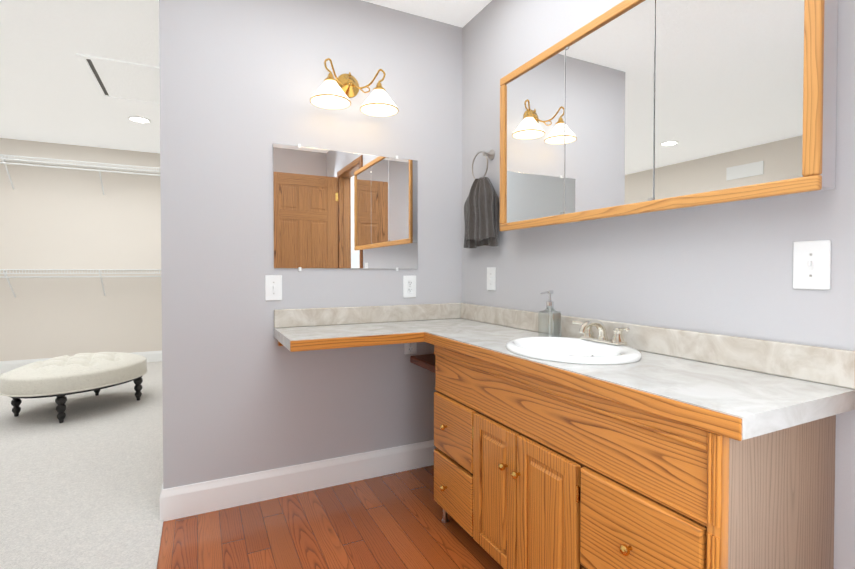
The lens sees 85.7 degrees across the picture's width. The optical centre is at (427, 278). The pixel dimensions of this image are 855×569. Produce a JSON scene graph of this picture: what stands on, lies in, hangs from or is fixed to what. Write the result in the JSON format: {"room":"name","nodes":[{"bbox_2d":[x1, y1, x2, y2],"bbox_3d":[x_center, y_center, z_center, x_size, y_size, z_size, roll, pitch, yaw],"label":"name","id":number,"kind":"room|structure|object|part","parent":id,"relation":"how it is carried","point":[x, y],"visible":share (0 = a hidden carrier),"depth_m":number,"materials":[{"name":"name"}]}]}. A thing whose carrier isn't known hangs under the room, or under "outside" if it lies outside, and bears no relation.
{"room":"bathroom","nodes":[
{"label":"bathroom","id":0,"kind":"room"},
{"bbox_2d":[0,138,161,360],"bbox_3d":[-4.028,-0.274,6.127,5.120,2.830,0.120,0,1,-26],"label":"wall","id":1,"kind":"structure","parent":0,"point":[56,218],"depth_m":5.86,"materials":[{"name":"paint"}]},
{"bbox_2d":[0,154,159,194],"bbox_3d":[-3.973,-1.250,5.865,4.967,0.342,0.369,0,1,-26],"label":"closet shelf","id":2,"kind":"object","parent":1,"relation":"attached to","point":[20,159],"visible":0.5,"depth_m":5.61,"materials":[{"name":"white metal"}]},
{"bbox_2d":[0,269,160,296],"bbox_3d":[-3.973,0.055,5.887,4.967,0.342,0.369,0,1,-26],"label":"closet shelf","id":3,"kind":"object","parent":1,"relation":"attached to","point":[5,273],"visible":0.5,"depth_m":5.54,"materials":[{"name":"white metal"}]},
{"bbox_2d":[0,351,161,372],"bbox_3d":[-4.051,1.064,6.061,5.000,0.155,0.016,0,1,-26],"label":"baseboard","id":4,"kind":"structure","parent":1,"relation":"attached to","point":[150,356],"depth_m":5.65,"materials":[{"name":"white"}]},
{"bbox_2d":[0,361,162,568],"bbox_3d":[-2.234,1.226,2.397,5.000,0.072,8.200,0,1,-26],"label":"floor carpet","id":5,"kind":"object","parent":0,"point":[81,485],"depth_m":2.71,"materials":[{"name":"white carpet"}]},
{"bbox_2d":[0,352,147,422],"bbox_3d":[-3.111,0.925,4.134,1.009,0.472,1.012,0,1,-26],"label":"ottoman","id":6,"kind":"object","parent":5,"relation":"on","point":[60,378],"visible":1,"depth_m":3.82,"materials":[{"name":"fabric"}]},
{"bbox_3d":[-3.474,1.046,3.894,0.078,0.236,0.078,0,1,-26],"label":"leg","id":7,"kind":"part","parent":6,"relation":"part of","materials":[{"name":"black paint"}]},
{"bbox_3d":[-2.961,1.049,3.726,0.078,0.236,0.078,0,1,-26],"label":"leg","id":8,"kind":"part","parent":6,"relation":"part of","materials":[{"name":"black paint"}]},
{"bbox_3d":[-3.111,0.802,4.132,0.991,0.227,0.995,0,1,-26],"label":"seat","id":9,"kind":"part","parent":6,"relation":"part of","materials":[{"name":"fabric"}]},
{"bbox_3d":[-2.748,1.039,4.378,0.078,0.236,0.078,0,1,-26],"label":"leg","id":10,"kind":"part","parent":6,"relation":"part of","materials":[{"name":"black paint"}]},
{"bbox_2d":[0,0,491,152],"bbox_3d":[-2.234,-1.678,2.349,5.240,0.100,8.440,0,1,-26],"label":"ceiling","id":11,"kind":"structure","parent":0,"point":[49,93],"depth_m":3.45,"materials":[{"name":"white paint"}]},
{"bbox_2d":[86,59,108,95],"bbox_3d":[-2.712,-1.650,3.798,0.030,0.003,0.820,0,1,-26],"label":"vent","id":12,"kind":"object","parent":11,"relation":"attached to","point":[90,63],"visible":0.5,"depth_m":3.76,"materials":[{"name":"grey metal"}]},
{"bbox_2d":[76,53,159,104],"bbox_3d":[-2.484,-1.646,3.912,0.630,0.014,0.910,0,1,-26],"label":"ceiling hatch","id":13,"kind":"object","parent":11,"relation":"attached to","point":[128,81],"depth_m":3.81,"materials":[{"name":"white paint"}]},
{"bbox_2d":[127,116,151,122],"bbox_3d":[-3.017,-1.663,4.830,0.218,0.011,0.218,0,1,-26],"label":"recessed light","id":14,"kind":"object","parent":11,"relation":"in","point":[149,120],"depth_m":4.82,"materials":[{"name":"white"}]},
{"bbox_3d":[-3.017,-1.663,4.830,0.170,0.001,0.170,0,1,-26],"label":"closet ceiling light lens","id":15,"kind":"part","parent":14,"relation":"part of","materials":[{"name":"white plastic"}]},
{"bbox_2d":[159,0,461,488],"bbox_3d":[-0.516,-0.219,2.734,1.840,2.830,0.120,0,1,-26],"label":"wall","id":16,"kind":"structure","parent":0,"point":[241,83],"depth_m":2.51,"materials":[{"name":"paint"}]},
{"bbox_2d":[265,275,281,300],"bbox_3d":[-0.837,0.052,2.508,0.089,0.137,0.006,0,1,-26],"label":"switch plate","id":17,"kind":"object","parent":16,"relation":"attached to","point":[269,284],"visible":1,"depth_m":2.50,"materials":[{"name":"white plastic"}]},
{"bbox_2d":[159,440,435,521],"bbox_3d":[-0.574,1.119,2.720,1.736,0.155,0.140,0,1,-26],"label":"baseboard","id":18,"kind":"structure","parent":16,"relation":"attached to","point":[178,502],"depth_m":2.55,"materials":[{"name":"white wood"}]},
{"bbox_2d":[273,144,417,268],"bbox_3d":[-0.449,-0.395,2.692,0.864,0.676,0.006,0,1,-26],"label":"wall mirror","id":19,"kind":"object","parent":16,"relation":"attached to","point":[332,209],"visible":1,"depth_m":2.67,"materials":[{"name":"silver metal"}]},
{"bbox_2d":[298,144,397,270],"bbox_3d":[-0.449,-0.395,2.690,0.600,0.704,0.010,0,1,-26],"label":"clips","id":20,"kind":"object","parent":19,"relation":"attached to","point":[299,146],"visible":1,"depth_m":2.56,"materials":[{"name":"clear plastic"}]},
{"bbox_2d":[310,58,398,116],"bbox_3d":[-0.406,-1.067,2.562,0.498,0.237,0.259,0,1,-26],"label":"light","id":21,"kind":"object","parent":16,"relation":"attached to","point":[331,93],"visible":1,"depth_m":2.56,"materials":[{"name":"white glass"}]},
{"bbox_2d":[324,73,336,81],"bbox_3d":[-0.522,-1.079,2.482,0.072,0.046,0.072,0,1,-26],"label":"socket","id":22,"kind":"object","parent":21,"relation":"attached to","point":[330,78],"depth_m":2.46,"materials":[{"name":"gold metal"}]},
{"bbox_3d":[-0.522,-1.004,2.483,0.212,0.112,0.212,0,1,-26],"label":"lamp shade","id":23,"kind":"part","parent":21,"relation":"part of","materials":[{"name":"white glass"}]},
{"bbox_3d":[-0.506,-1.132,2.548,0.160,0.103,0.124,0,1,-26],"label":"arm","id":24,"kind":"part","parent":21,"relation":"part of"},
{"bbox_3d":[-0.335,-1.133,2.632,0.160,0.103,0.124,0,1,-26],"label":"arm","id":25,"kind":"part","parent":21,"relation":"part of"},
{"bbox_2d":[373,82,385,91],"bbox_3d":[-0.273,-1.081,2.606,0.072,0.046,0.072,0,1,-26],"label":"socket","id":26,"kind":"object","parent":21,"relation":"attached to","point":[378,88],"depth_m":2.58,"materials":[{"name":"gold metal"}]},
{"bbox_3d":[-0.273,-1.006,2.607,0.212,0.112,0.212,0,1,-26],"label":"lamp shade","id":27,"kind":"part","parent":21,"relation":"part of","materials":[{"name":"white glass"}]},
{"bbox_2d":[403,276,415,297],"bbox_3d":[-0.110,0.051,2.868,0.089,0.137,0.006,0,1,-26],"label":"outlet","id":28,"kind":"object","parent":16,"relation":"attached to","point":[406,293],"visible":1,"depth_m":2.86,"materials":[{"name":"white plastic"}]},
{"bbox_2d":[157,465,502,568],"bbox_3d":[0.256,1.254,1.064,1.720,0.060,3.600,0,1,-26],"label":"floor","id":29,"kind":"structure","parent":0,"point":[392,521],"depth_m":2.18,"materials":[{"name":"brown wood"}]},
{"bbox_2d":[277,339,835,568],"bbox_3d":[0.146,0.770,1.895,1.167,0.879,1.994,0,1,-26],"label":"bathroom vanity","id":30,"kind":"object","parent":29,"relation":"on","point":[768,502],"depth_m":1.19,"materials":[{"name":"brown wood"}]},
{"bbox_3d":[0.075,0.981,2.156,0.033,0.028,0.028,0,1,-26],"label":"knob","id":31,"kind":"part","parent":30,"relation":"part of","materials":[{"name":"gold metal"}]},
{"bbox_3d":[0.075,0.694,2.152,0.033,0.028,0.028,0,1,-26],"label":"knob","id":32,"kind":"part","parent":30,"relation":"part of","materials":[{"name":"gold metal"}]},
{"bbox_3d":[0.118,0.977,2.131,0.021,0.255,0.357,0,1,-26],"label":"drawer","id":33,"kind":"part","parent":30,"relation":"part of","materials":[{"name":"brown wood"}]},
{"bbox_3d":[0.118,0.699,2.127,0.021,0.265,0.357,0,1,-26],"label":"drawer","id":34,"kind":"part","parent":30,"relation":"part of","materials":[{"name":"brown wood"}]},
{"bbox_3d":[0.266,0.840,1.829,0.021,0.538,0.291,0,1,-26],"label":"door","id":35,"kind":"part","parent":30,"relation":"part of","materials":[{"name":"brown wood"}]},
{"bbox_3d":[0.284,0.707,1.731,0.033,0.028,0.028,0,1,-26],"label":"knob","id":36,"kind":"part","parent":30,"relation":"part of","materials":[{"name":"gold metal"}]},
{"bbox_3d":[0.318,0.708,1.661,0.033,0.028,0.028,0,1,-26],"label":"knob","id":37,"kind":"part","parent":30,"relation":"part of","materials":[{"name":"gold metal"}]},
{"bbox_3d":[0.329,0.843,1.690,0.010,0.422,0.612,0,1,-26],"label":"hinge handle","id":38,"kind":"part","parent":30,"relation":"part of","materials":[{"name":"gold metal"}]},
{"bbox_3d":[0.400,0.844,1.559,0.021,0.538,0.296,0,1,-26],"label":"door","id":39,"kind":"part","parent":30,"relation":"part of","materials":[{"name":"brown wood"}]},
{"bbox_2d":[274,319,854,514],"bbox_3d":[0.147,0.305,1.861,1.187,0.050,2.042,0,1,-26],"label":"countertop","id":40,"kind":"structure","parent":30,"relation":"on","point":[510,430],"depth_m":1.51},
{"bbox_2d":[538,290,560,336],"bbox_3d":[0.554,0.165,2.104,0.092,0.221,0.080,0,1,-26],"label":"soap dispenser","id":41,"kind":"object","parent":40,"relation":"on","point":[556,321],"visible":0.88,"depth_m":2.12,"materials":[{"name":"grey glass"}]},
{"bbox_3d":[0.559,0.195,2.107,0.006,0.138,0.006,0,1,-26],"label":"stem","id":42,"kind":"part","parent":41,"relation":"part of","materials":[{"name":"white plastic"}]},
{"bbox_2d":[478,331,673,370],"bbox_3d":[0.548,0.329,1.783,0.454,0.140,0.544,0,1,-26],"label":"sink","id":43,"kind":"object","parent":40,"relation":"in","point":[567,350],"depth_m":1.78,"materials":[{"name":"white ceramic"}]},
{"bbox_2d":[572,319,629,345],"bbox_3d":[0.664,0.209,1.839,0.149,0.094,0.293,0,1,-26],"label":"faucet","id":44,"kind":"object","parent":40,"relation":"on","point":[586,330],"visible":1,"depth_m":1.83,"materials":[{"name":"silver metal"}]},
{"bbox_3d":[0.647,0.190,1.953,0.036,0.024,0.073,0,1,-26],"label":"handle arm","id":45,"kind":"part","parent":44,"relation":"part of"},
{"bbox_3d":[0.673,0.214,1.928,0.045,0.056,0.045,0,1,-26],"label":"handle","id":46,"kind":"part","parent":44,"relation":"part of","materials":[{"name":"silver metal"}]},
{"bbox_3d":[0.659,0.203,1.836,0.139,0.082,0.032,0,1,-26],"label":"spout","id":47,"kind":"part","parent":44,"relation":"part of","materials":[{"name":"silver metal"}]},
{"bbox_3d":[0.706,0.237,1.860,0.042,0.012,0.042,0,1,-26],"label":"spout","id":48,"kind":"part","parent":44,"relation":"part of","materials":[{"name":"silver metal"}]},
{"bbox_3d":[0.740,0.216,1.792,0.045,0.056,0.045,0,1,-26],"label":"handle","id":49,"kind":"part","parent":44,"relation":"part of","materials":[{"name":"silver metal"}]},
{"bbox_3d":[0.745,0.194,1.756,0.036,0.024,0.073,0,1,-26],"label":"handle arm","id":50,"kind":"part","parent":44,"relation":"part of"},
{"bbox_3d":[0.349,0.450,1.684,0.028,0.231,1.380,0,1,-26],"label":"frame","id":51,"kind":"part","parent":30,"relation":"part of","materials":[{"name":"brown wood"}]},
{"bbox_3d":[0.355,0.838,1.694,0.014,0.560,1.380,0,1,-26],"label":"frame","id":52,"kind":"part","parent":30,"relation":"part of","materials":[{"name":"brown wood"}]},
{"bbox_3d":[0.531,0.725,1.232,0.033,0.028,0.028,0,1,-26],"label":"knob","id":53,"kind":"part","parent":30,"relation":"part of","materials":[{"name":"gold metal"}]},
{"bbox_3d":[0.557,0.728,1.241,0.021,0.295,0.379,0,1,-26],"label":"drawer","id":54,"kind":"part","parent":30,"relation":"part of","materials":[{"name":"brown wood"}]},
{"bbox_2d":[462,0,854,568],"bbox_3d":[0.748,-0.209,2.121,0.120,2.830,2.100,0,1,-26],"label":"wall","id":55,"kind":"structure","parent":0,"point":[724,269],"depth_m":1.68,"materials":[{"name":"paint"}]},
{"bbox_2d":[463,149,498,247],"bbox_3d":[0.316,-0.472,2.739,0.099,0.577,0.371,0,1,-26],"label":"towel ring","id":56,"kind":"object","parent":55,"relation":"attached to","point":[481,212],"visible":1,"depth_m":2.67,"materials":[{"name":"grey fabric"}]},
{"bbox_2d":[463,182,498,247],"bbox_3d":[0.323,-0.386,2.744,0.052,0.405,0.371,0,1,-26],"label":"towel","id":57,"kind":"object","parent":56,"relation":"hanging from","point":[490,208],"depth_m":2.66,"materials":[{"name":"grey fabric"}]},
{"bbox_2d":[487,267,495,290],"bbox_3d":[0.372,0.003,2.727,0.016,0.137,0.089,0,1,-26],"label":"light switch","id":58,"kind":"object","parent":55,"relation":"attached to","point":[491,278],"visible":1,"depth_m":2.72,"materials":[{"name":"white plastic"}]},
{"bbox_2d":[500,0,837,230],"bbox_3d":[0.748,-0.645,1.845,0.114,0.809,1.417,0,1,-26],"label":"medicine cabinet mirror","id":59,"kind":"object","parent":55,"relation":"attached to","point":[628,107],"visible":1,"depth_m":1.57,"materials":[{"name":"white mirror"}]},
{"bbox_3d":[0.510,-0.651,2.230,0.006,0.737,0.439,0,1,-26],"label":"glass","id":60,"kind":"part","parent":59,"relation":"part of","materials":[{"name":"silver metal"}]},
{"bbox_3d":[0.707,-0.645,1.833,0.006,0.737,0.443,0,1,-26],"label":"glass","id":61,"kind":"part","parent":59,"relation":"part of","materials":[{"name":"silver metal"}]},
{"bbox_3d":[0.907,-0.638,1.428,0.006,0.737,0.454,0,1,-26],"label":"glass","id":62,"kind":"part","parent":59,"relation":"part of","materials":[{"name":"silver metal"}]},
{"bbox_2d":[793,240,830,289],"bbox_3d":[1.084,-0.038,1.302,0.006,0.137,0.089,0,1,-26],"label":"light switch","id":63,"kind":"object","parent":55,"relation":"attached to","point":[820,272],"visible":1,"depth_m":1.30,"materials":[{"name":"white plastic"}]},
{"bbox_2d":[808,260,812,269],"bbox_3d":[1.081,-0.037,1.300,0.002,0.027,0.012,0,1,-26],"label":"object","id":64,"kind":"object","parent":63,"relation":"attached to","point":[810,267],"depth_m":1.30,"materials":[{"name":"white plastic"}]}
]}

